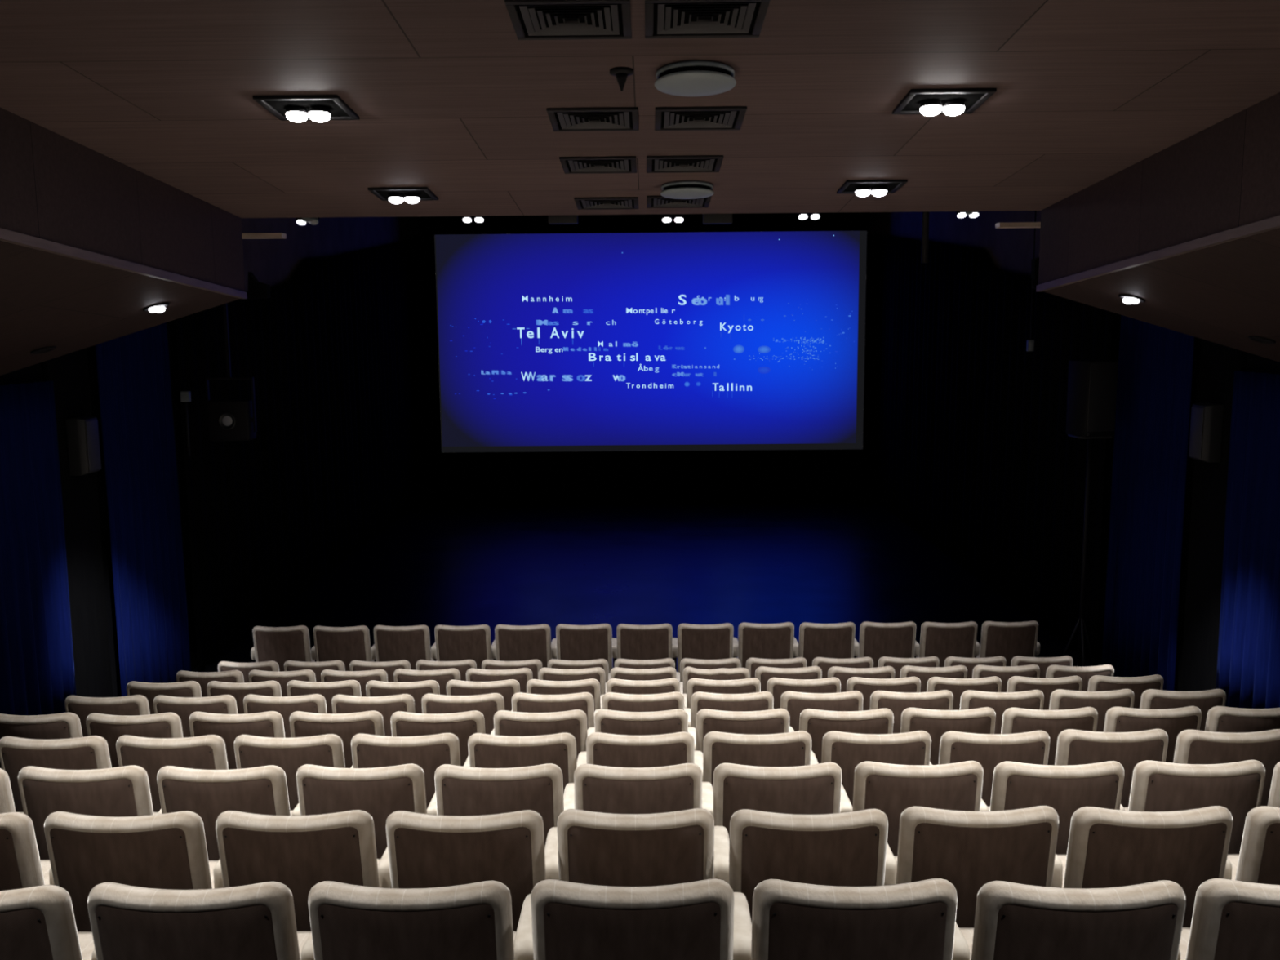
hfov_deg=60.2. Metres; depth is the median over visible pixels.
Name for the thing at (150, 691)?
seat
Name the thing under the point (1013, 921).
seat
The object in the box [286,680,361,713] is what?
seat
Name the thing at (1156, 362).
curtain
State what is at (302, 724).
seat
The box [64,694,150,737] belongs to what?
seat
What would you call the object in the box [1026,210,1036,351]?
pipe
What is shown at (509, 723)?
seat
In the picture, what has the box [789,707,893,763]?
seat
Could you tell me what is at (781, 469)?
wall
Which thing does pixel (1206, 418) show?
wall speaker
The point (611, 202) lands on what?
ceiling vent
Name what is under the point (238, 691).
seat
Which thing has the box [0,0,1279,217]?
ceiling
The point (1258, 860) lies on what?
seat
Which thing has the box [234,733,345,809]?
seat
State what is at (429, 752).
seat
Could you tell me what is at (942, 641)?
seat
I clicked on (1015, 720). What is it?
seat
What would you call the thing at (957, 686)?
seat
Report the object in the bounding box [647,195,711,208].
ceiling vent
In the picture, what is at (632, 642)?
seat
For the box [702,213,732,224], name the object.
box
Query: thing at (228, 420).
floodlight
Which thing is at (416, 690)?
seat
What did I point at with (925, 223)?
pipe
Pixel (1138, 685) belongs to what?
seat
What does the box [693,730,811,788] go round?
seat
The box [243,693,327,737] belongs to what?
seat
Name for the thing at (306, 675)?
seat
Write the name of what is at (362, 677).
seat
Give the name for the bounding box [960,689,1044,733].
seat
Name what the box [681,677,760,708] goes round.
seat
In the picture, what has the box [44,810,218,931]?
seat
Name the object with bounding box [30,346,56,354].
lamp
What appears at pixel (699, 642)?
seat
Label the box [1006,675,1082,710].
seat
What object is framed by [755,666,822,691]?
seat
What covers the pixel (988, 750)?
seat
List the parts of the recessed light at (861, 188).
bulb, bulb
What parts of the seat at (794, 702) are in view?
backrest, panel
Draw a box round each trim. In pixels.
[0,227,247,298]
[241,232,286,239]
[995,222,1040,228]
[1035,215,1279,291]
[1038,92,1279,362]
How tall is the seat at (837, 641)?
0.857 m
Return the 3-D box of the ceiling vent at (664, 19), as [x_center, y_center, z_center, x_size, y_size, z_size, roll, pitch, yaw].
[0.233,-1.660,3.968,0.430,0.040,0.400,0,8,0]
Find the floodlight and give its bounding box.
[204,302,257,440]
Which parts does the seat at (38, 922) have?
panel, seat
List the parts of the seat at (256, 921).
armrest, panel, seat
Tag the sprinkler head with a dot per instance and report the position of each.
(621, 73)
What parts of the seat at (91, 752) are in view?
backrest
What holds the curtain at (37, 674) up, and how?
hanging from the wall at (276, 263)
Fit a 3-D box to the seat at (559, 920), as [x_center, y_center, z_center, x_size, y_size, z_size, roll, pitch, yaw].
[-0.049,1.412,3.118,0.593,0.861,0.635,0,7,1]
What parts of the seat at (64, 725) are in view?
backrest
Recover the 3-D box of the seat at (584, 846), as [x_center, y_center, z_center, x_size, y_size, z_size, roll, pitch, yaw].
[-0.045,1.476,3.946,0.593,0.855,0.633,0,8,0]
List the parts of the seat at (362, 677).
panel, backrest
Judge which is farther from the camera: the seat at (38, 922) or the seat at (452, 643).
the seat at (452, 643)
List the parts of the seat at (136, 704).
panel, backrest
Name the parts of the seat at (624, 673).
backrest, panel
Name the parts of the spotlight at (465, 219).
bulb, bulb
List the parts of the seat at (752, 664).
panel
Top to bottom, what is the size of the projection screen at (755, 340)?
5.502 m
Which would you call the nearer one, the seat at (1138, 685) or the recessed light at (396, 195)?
the recessed light at (396, 195)
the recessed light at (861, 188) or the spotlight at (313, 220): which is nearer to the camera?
the recessed light at (861, 188)
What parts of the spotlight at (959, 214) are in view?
bulb, bulb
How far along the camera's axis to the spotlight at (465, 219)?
9.50 m
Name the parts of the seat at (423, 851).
armrest, backrest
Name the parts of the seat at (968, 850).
armrest, backrest, panel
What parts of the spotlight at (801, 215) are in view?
bulb, bulb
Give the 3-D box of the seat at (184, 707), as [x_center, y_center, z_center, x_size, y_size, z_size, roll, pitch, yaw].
[-2.865,1.752,7.307,0.593,0.858,0.642,0,8,1]
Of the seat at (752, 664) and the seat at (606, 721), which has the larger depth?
the seat at (752, 664)
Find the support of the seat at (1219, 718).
on the floor
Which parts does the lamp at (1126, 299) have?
bulb, bulb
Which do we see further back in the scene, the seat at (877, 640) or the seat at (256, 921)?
the seat at (877, 640)
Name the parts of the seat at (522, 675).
panel, backrest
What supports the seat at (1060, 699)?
on the floor
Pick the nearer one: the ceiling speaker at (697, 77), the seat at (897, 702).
the ceiling speaker at (697, 77)
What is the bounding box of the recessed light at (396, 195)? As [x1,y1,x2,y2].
[367,186,438,204]
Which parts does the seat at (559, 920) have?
armrest, panel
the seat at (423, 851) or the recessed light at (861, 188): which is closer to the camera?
the seat at (423, 851)
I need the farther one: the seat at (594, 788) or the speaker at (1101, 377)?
the speaker at (1101, 377)
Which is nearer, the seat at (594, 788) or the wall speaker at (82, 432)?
the seat at (594, 788)
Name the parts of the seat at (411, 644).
armrest, panel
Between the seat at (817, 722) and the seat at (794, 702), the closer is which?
the seat at (817, 722)
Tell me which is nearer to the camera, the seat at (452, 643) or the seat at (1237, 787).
the seat at (1237, 787)
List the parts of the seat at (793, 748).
armrest, panel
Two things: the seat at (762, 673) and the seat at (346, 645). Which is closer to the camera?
the seat at (762, 673)
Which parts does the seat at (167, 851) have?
armrest, backrest, seat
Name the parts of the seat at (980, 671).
backrest, panel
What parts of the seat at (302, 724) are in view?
backrest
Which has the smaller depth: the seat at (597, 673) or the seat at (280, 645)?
the seat at (597, 673)
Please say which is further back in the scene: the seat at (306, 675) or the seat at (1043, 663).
the seat at (1043, 663)
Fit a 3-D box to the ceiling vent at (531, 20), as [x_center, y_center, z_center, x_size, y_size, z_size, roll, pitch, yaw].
[-0.247,-1.657,3.974,0.430,0.040,0.400,0,8,0]
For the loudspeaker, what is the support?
on the speaker stand
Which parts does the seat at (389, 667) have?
panel, backrest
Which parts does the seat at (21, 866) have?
panel, seat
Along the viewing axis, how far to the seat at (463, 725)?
6.12 m
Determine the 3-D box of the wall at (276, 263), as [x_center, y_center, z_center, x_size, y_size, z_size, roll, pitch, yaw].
[-4.923,-0.978,10.650,0.200,7.300,27.300,0,8,0]
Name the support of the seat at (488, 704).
on the floor
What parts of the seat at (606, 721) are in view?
armrest, panel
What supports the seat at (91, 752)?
on the floor
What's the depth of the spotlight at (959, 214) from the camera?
9.47 m
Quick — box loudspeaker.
[1066,359,1118,436]
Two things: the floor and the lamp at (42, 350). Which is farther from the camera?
the floor
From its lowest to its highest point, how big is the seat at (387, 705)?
0.858 m
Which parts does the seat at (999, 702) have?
backrest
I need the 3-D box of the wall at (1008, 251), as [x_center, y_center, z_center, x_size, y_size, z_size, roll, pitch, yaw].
[4.976,-1.054,10.571,0.200,7.300,27.300,0,8,0]
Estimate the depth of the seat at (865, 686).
7.77 m
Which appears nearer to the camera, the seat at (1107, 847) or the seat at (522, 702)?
the seat at (1107, 847)
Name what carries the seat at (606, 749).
on the floor
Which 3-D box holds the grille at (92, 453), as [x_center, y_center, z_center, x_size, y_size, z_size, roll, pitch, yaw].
[-4.620,-0.291,9.329,0.008,0.420,0.200,0,8,0]
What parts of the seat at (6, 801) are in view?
backrest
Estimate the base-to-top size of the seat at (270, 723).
0.858 m
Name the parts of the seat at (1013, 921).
armrest, seat, panel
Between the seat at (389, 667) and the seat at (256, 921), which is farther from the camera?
the seat at (389, 667)
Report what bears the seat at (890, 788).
on the floor
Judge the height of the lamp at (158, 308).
0.066 m
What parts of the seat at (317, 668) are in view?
panel, backrest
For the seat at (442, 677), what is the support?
on the floor
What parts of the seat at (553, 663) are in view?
panel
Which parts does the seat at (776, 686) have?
backrest, panel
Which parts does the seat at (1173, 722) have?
backrest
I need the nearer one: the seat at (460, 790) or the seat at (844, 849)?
the seat at (844, 849)
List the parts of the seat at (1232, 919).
armrest, seat, panel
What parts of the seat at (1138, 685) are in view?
backrest, panel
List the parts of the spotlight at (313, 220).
bulb, bulb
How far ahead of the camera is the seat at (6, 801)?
4.52 m
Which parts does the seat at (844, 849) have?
armrest, backrest, panel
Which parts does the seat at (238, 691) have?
panel, backrest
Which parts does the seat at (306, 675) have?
panel, backrest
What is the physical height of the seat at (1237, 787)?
0.859 m
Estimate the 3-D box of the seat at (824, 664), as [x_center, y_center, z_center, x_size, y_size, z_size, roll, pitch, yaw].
[1.718,1.910,9.780,0.593,0.862,0.635,0,7,1]
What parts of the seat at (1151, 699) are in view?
backrest, panel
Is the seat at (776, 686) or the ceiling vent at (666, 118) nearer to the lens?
the ceiling vent at (666, 118)
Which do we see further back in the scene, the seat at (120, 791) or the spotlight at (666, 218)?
the spotlight at (666, 218)
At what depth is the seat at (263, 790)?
4.47 m
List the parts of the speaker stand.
leg, leg, leg, plate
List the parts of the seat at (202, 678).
panel, backrest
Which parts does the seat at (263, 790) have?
backrest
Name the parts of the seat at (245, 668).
panel, backrest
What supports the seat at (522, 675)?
on the floor
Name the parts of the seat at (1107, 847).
armrest, seat, backrest, panel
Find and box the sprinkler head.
[609,66,633,91]
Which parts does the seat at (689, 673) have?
armrest, panel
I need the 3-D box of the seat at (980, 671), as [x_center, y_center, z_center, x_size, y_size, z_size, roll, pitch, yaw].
[2.846,1.837,8.942,0.593,0.862,0.635,0,7,0]
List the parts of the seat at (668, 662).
backrest, panel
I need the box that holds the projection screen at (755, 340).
[434,214,866,453]
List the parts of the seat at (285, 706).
panel, backrest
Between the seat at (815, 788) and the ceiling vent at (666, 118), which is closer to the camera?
the seat at (815, 788)
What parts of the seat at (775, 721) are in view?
armrest, panel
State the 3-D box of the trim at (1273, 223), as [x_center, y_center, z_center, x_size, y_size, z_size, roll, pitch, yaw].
[2.897,-0.987,2.500,0.042,0.745,11.262,0,8,0]
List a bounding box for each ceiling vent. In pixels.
[504,0,631,39]
[546,106,639,131]
[559,155,636,173]
[573,196,638,209]
[644,0,769,38]
[646,155,723,173]
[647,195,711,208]
[654,106,746,130]
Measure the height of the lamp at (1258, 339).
0.058 m
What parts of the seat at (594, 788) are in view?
armrest, panel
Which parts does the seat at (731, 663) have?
armrest, panel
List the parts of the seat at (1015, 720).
backrest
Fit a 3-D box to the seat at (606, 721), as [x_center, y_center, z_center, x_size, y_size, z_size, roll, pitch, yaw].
[-0.021,1.667,6.452,0.593,0.857,0.633,0,8,1]
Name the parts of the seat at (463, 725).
backrest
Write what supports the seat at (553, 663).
on the floor
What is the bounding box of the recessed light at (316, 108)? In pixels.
[253,94,359,122]
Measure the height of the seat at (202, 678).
0.858 m
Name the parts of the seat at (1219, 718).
panel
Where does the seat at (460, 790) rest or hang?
on the floor
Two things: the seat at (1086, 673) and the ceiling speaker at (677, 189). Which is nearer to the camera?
the ceiling speaker at (677, 189)
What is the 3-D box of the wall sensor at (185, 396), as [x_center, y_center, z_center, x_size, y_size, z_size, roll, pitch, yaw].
[-4.615,-0.578,11.258,0.090,0.655,0.060,0,8,0]
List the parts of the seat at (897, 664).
backrest, panel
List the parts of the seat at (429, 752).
backrest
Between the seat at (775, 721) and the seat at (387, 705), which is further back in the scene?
the seat at (387, 705)
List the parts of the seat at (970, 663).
backrest, panel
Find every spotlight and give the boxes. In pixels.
[295,217,319,225]
[462,215,484,222]
[661,213,684,222]
[796,213,820,219]
[955,211,979,217]
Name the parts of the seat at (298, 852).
armrest, backrest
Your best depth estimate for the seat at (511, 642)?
10.33 m
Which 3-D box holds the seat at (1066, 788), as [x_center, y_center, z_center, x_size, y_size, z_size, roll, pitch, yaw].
[1.675,1.526,4.767,0.593,0.858,0.642,0,8,1]
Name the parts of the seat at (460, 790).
armrest, panel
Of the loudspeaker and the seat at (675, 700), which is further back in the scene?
the loudspeaker
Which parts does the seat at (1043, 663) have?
backrest, panel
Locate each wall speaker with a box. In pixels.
[65,416,101,475]
[1188,402,1224,462]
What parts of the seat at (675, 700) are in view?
backrest, panel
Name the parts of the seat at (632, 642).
armrest, panel, panel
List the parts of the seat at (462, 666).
panel, backrest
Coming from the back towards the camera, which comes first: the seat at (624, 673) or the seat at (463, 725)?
the seat at (624, 673)
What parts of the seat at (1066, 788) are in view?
armrest, backrest, panel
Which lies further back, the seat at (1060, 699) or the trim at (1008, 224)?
the trim at (1008, 224)
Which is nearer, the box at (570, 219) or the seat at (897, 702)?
the seat at (897, 702)
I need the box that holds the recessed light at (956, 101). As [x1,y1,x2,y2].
[892,88,996,115]
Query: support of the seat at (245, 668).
on the floor
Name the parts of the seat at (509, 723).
panel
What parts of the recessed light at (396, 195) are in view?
bulb, bulb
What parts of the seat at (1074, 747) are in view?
backrest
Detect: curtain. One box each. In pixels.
[0,381,76,715]
[94,322,191,696]
[1102,315,1195,691]
[1216,371,1279,708]
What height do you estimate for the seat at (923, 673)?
0.856 m
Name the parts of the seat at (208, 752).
backrest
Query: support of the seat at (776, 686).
on the floor
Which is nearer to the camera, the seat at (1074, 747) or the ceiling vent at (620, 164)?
the seat at (1074, 747)
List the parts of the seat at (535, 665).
panel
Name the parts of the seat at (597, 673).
panel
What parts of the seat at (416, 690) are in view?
panel, backrest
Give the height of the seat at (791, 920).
0.855 m
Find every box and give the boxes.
[548,214,577,224]
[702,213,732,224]
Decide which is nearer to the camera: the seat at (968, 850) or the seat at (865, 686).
the seat at (968, 850)
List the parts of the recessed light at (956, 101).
bulb, bulb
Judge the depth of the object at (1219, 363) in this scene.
9.38 m
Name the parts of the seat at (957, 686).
backrest, panel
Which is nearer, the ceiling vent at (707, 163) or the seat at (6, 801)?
the seat at (6, 801)
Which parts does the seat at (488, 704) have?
panel, backrest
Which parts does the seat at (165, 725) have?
panel, backrest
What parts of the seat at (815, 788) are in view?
armrest, panel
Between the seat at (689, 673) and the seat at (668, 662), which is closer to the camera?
the seat at (689, 673)
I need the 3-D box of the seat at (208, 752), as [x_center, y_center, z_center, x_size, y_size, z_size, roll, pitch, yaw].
[-2.306,1.621,5.633,0.593,0.856,0.636,0,8,1]
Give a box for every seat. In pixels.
[0,712,83,768]
[0,735,111,812]
[0,768,23,813]
[0,812,50,890]
[0,884,94,959]
[17,764,158,859]
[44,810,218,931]
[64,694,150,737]
[85,712,183,767]
[87,881,311,959]
[115,734,228,812]
[126,680,201,714]
[153,694,238,737]
[156,764,293,860]
[176,670,244,697]
[189,711,284,769]
[206,680,281,714]
[213,809,380,931]
[217,661,279,682]
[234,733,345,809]
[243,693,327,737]
[248,669,315,696]
[250,625,315,671]
[284,660,345,682]
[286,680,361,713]
[288,710,384,768]
[291,763,426,858]
[300,880,516,959]
[311,625,373,671]
[320,669,387,696]
[331,693,415,736]
[349,660,410,682]
[351,733,460,808]
[365,680,439,713]
[370,624,434,670]
[377,809,546,931]
[391,711,485,766]
[393,668,460,695]
[416,659,476,680]
[421,693,504,734]
[426,763,564,847]
[431,624,493,669]
[446,679,519,711]
[463,732,577,794]
[466,667,533,693]
[481,659,542,679]
[490,709,587,762]
[491,624,552,667]
[511,692,594,728]
[513,878,733,959]
[526,678,600,711]
[538,666,605,695]
[544,808,714,886]
[547,658,608,683]
[551,623,612,674]
[563,763,702,813]
[576,731,694,767]
[587,708,688,735]
[594,691,684,727]
[600,678,679,708]
[604,666,676,693]
[608,657,675,679]
[612,623,672,667]
[672,622,733,672]
[676,657,741,682]
[679,666,749,693]
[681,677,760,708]
[684,691,773,728]
[688,708,789,754]
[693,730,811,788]
[702,762,841,839]
[713,808,888,921]
[733,622,794,668]
[733,878,957,959]
[746,657,807,678]
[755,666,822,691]
[766,677,840,708]
[773,690,863,731]
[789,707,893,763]
[793,622,855,666]
[810,730,931,806]
[812,657,873,678]
[827,666,894,692]
[840,760,983,856]
[846,676,920,711]
[853,621,915,667]
[870,689,953,733]
[877,656,939,678]
[884,805,1058,927]
[892,706,995,764]
[899,665,967,692]
[914,621,977,666]
[926,675,1001,710]
[929,730,1049,806]
[944,656,1005,678]
[951,880,1186,959]
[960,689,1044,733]
[972,664,1039,692]
[974,620,1039,666]
[980,760,1124,854]
[1000,706,1097,764]
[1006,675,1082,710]
[1010,655,1072,678]
[1045,664,1114,691]
[1048,688,1134,732]
[1051,805,1232,927]
[1054,728,1168,807]
[1087,674,1164,708]
[1103,706,1201,762]
[1120,760,1265,853]
[1139,688,1226,730]
[1173,728,1279,806]
[1177,878,1279,959]
[1204,706,1279,732]
[1223,805,1279,884]
[1267,761,1279,807]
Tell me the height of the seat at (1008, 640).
0.855 m
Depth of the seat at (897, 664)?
9.44 m
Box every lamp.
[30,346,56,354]
[142,302,168,312]
[1118,293,1145,304]
[1248,335,1275,344]
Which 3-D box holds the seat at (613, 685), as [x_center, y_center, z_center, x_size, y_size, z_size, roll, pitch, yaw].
[-0.008,1.795,8.121,0.593,0.855,0.632,0,8,0]
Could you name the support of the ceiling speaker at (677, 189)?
attached to the ceiling
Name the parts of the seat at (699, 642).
panel, armrest, panel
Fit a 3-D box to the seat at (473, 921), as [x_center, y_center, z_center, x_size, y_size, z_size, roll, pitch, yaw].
[-0.622,1.417,3.118,0.593,0.862,0.635,0,7,1]
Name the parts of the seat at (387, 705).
panel, backrest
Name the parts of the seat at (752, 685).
armrest, panel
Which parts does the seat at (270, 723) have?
backrest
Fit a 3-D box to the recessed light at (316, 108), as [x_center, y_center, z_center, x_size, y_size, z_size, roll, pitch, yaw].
[-1.538,-1.703,5.119,0.380,0.081,0.380,0,8,0]
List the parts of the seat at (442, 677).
panel, backrest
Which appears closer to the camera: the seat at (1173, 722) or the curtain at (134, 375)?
the seat at (1173, 722)
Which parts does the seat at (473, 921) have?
armrest, panel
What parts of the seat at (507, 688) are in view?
panel, backrest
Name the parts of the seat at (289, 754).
backrest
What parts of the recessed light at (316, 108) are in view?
bulb, bulb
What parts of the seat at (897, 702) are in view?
backrest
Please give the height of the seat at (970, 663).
0.858 m
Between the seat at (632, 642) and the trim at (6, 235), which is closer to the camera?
the trim at (6, 235)
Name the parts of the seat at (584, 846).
armrest, panel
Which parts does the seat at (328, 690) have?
panel, backrest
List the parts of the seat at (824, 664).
backrest, panel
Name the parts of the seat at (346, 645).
armrest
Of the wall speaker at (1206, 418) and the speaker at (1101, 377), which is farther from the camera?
the speaker at (1101, 377)
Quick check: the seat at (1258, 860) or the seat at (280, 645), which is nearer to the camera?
the seat at (1258, 860)
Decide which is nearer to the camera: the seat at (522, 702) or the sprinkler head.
the sprinkler head
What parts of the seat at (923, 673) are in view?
backrest, panel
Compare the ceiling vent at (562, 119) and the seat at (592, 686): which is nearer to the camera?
the ceiling vent at (562, 119)
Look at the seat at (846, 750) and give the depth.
5.27 m
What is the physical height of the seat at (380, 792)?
0.862 m
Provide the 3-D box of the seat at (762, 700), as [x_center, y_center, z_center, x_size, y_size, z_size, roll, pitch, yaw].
[0.557,1.726,7.283,0.593,0.857,0.639,0,8,1]
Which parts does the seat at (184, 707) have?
panel, backrest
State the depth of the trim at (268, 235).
9.13 m
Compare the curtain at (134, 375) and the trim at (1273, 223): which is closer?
the trim at (1273, 223)
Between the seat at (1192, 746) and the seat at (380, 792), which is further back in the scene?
the seat at (1192, 746)
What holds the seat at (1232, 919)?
on the floor
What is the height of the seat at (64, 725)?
0.855 m
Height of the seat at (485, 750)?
0.859 m
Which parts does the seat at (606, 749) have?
armrest, panel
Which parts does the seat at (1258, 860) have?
armrest, seat, panel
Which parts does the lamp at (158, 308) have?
bulb, bulb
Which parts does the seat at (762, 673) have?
backrest, panel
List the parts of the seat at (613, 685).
armrest, backrest, panel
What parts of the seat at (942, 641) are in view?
armrest, panel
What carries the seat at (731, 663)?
on the floor
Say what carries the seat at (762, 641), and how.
on the floor
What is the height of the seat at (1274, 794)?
0.863 m
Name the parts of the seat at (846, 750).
armrest, backrest, panel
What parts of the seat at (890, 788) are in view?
armrest, backrest, panel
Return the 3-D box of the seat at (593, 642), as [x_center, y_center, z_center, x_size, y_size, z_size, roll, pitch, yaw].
[-0.559,1.734,10.633,0.593,0.856,0.636,-1,8,0]
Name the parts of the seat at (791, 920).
armrest, panel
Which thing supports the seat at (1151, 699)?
on the floor
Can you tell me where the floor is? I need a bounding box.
[191,488,1101,672]
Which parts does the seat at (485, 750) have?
armrest, panel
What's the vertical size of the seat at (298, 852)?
0.858 m
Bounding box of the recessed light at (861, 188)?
[836,179,907,196]
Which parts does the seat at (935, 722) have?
backrest, panel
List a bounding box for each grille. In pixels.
[84,419,101,471]
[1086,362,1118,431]
[1188,406,1204,458]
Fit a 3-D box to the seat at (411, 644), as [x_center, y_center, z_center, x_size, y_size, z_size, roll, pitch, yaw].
[-2.269,1.748,10.645,0.593,0.855,0.632,0,8,1]
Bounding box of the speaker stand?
[1062,434,1112,666]
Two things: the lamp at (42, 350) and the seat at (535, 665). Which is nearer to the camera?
the lamp at (42, 350)
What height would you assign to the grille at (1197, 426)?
0.420 m
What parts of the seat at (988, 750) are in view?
backrest, panel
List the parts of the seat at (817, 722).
armrest, backrest, panel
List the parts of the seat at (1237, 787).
armrest, backrest, panel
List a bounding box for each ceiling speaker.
[654,60,736,96]
[660,181,714,199]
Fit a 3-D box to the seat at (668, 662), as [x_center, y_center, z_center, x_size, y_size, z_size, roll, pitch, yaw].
[0.009,1.922,9.790,0.593,0.855,0.632,0,8,0]
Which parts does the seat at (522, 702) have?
panel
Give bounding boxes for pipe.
[920,211,928,263]
[1026,210,1036,351]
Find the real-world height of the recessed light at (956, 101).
0.081 m
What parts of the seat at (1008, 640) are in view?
armrest, panel, armrest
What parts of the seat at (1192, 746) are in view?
backrest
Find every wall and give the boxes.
[0,216,420,697]
[419,212,870,492]
[870,210,1279,706]
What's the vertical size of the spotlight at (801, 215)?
0.173 m
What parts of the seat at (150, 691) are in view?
panel, backrest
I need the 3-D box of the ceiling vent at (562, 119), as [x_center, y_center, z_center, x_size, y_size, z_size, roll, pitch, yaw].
[-0.222,-1.752,5.372,0.430,0.040,0.400,0,8,0]
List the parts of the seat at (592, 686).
panel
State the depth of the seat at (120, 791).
4.48 m
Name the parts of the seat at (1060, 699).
backrest, panel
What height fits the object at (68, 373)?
4.421 m
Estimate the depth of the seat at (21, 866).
3.67 m
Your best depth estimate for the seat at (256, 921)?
2.79 m
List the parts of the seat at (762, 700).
armrest, panel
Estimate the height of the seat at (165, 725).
0.855 m
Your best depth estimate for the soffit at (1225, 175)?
6.39 m
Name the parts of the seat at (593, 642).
armrest, panel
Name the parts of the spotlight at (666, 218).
bulb, bulb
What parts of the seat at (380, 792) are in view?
armrest, backrest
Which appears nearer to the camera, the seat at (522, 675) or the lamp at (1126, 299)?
the lamp at (1126, 299)
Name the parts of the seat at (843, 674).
backrest, panel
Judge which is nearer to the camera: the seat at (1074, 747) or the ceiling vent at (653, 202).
the seat at (1074, 747)
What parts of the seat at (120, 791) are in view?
backrest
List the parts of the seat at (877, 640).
armrest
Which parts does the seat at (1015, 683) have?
backrest, panel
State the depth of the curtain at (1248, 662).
8.59 m
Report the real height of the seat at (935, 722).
0.859 m
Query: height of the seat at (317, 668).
0.862 m
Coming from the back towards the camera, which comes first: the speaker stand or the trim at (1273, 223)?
the speaker stand
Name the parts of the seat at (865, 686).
backrest, panel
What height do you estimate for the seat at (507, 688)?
0.858 m
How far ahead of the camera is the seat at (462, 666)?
9.46 m
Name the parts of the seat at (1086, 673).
backrest, panel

